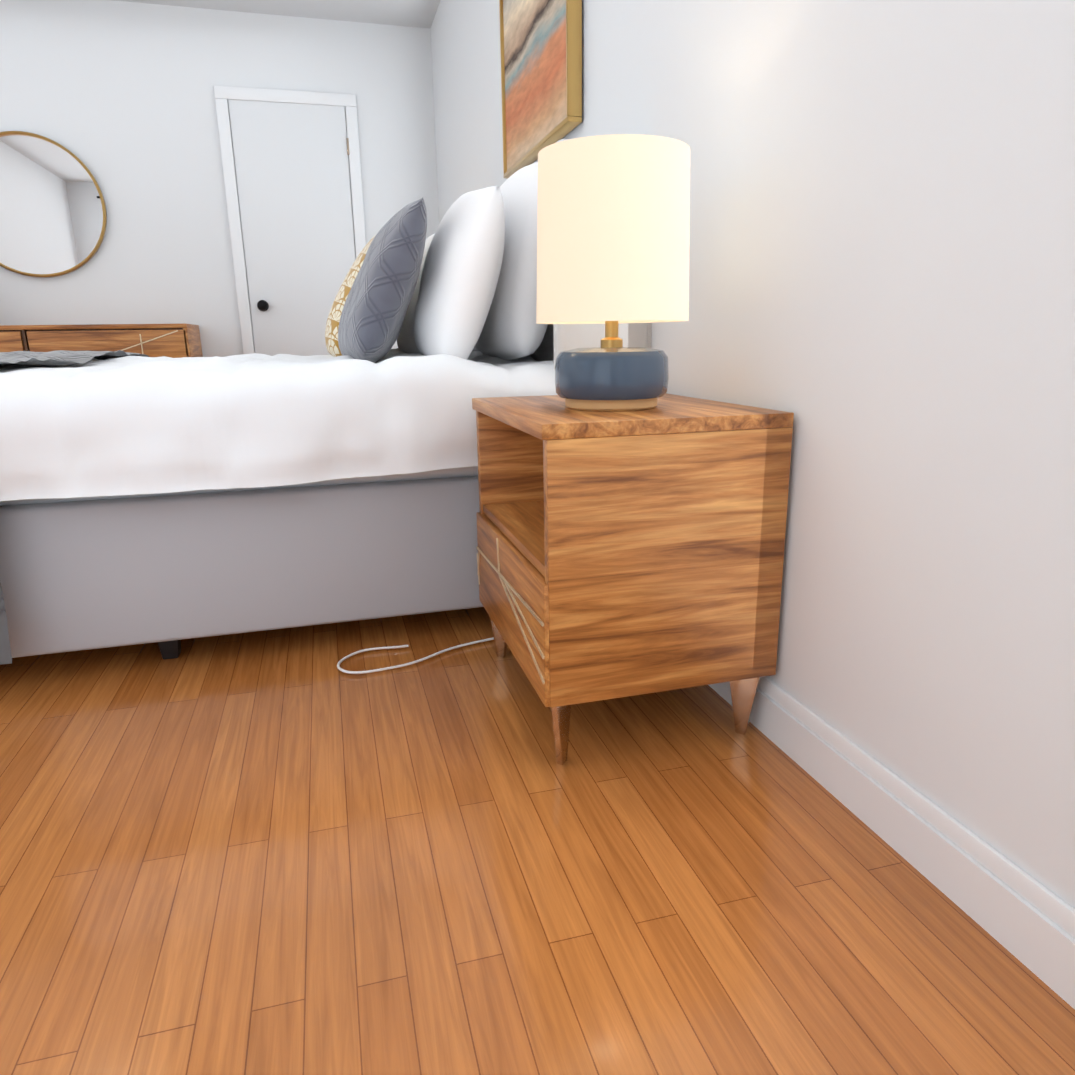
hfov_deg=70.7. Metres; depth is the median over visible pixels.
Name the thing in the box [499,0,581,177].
picture
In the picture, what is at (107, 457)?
comforter
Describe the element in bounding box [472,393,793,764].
nightstand
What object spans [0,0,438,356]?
wall
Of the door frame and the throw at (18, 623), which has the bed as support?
the throw at (18, 623)
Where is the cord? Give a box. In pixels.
[337,637,493,673]
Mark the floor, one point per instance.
(288, 851)
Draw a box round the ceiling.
[113,0,439,27]
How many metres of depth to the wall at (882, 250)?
1.04 m
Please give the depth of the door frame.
4.28 m
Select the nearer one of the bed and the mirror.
the bed
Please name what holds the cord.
on the floor
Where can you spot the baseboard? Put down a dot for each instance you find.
(1027, 920)
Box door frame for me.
[214,86,365,353]
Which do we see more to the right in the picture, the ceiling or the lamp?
the lamp
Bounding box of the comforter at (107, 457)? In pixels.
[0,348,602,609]
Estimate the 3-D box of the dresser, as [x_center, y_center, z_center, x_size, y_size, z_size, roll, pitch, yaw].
[-2.614,-0.709,4.073,1.512,0.825,0.443,-5,15,-15]
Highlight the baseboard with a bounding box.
[709,676,1074,1008]
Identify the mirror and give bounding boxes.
[0,131,106,276]
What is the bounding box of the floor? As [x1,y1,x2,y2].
[0,607,1074,1074]
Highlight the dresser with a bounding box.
[0,324,202,357]
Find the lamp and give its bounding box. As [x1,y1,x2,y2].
[536,134,689,410]
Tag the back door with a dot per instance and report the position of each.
(293, 176)
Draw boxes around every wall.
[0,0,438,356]
[430,0,1074,908]
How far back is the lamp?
1.22 m
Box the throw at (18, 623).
[0,350,163,664]
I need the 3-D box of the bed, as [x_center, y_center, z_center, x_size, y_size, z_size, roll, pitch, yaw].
[-1.071,-0.450,2.311,2.320,1.177,1.832,-5,15,-15]
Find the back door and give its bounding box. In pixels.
[228,99,355,355]
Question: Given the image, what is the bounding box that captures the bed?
[0,139,651,664]

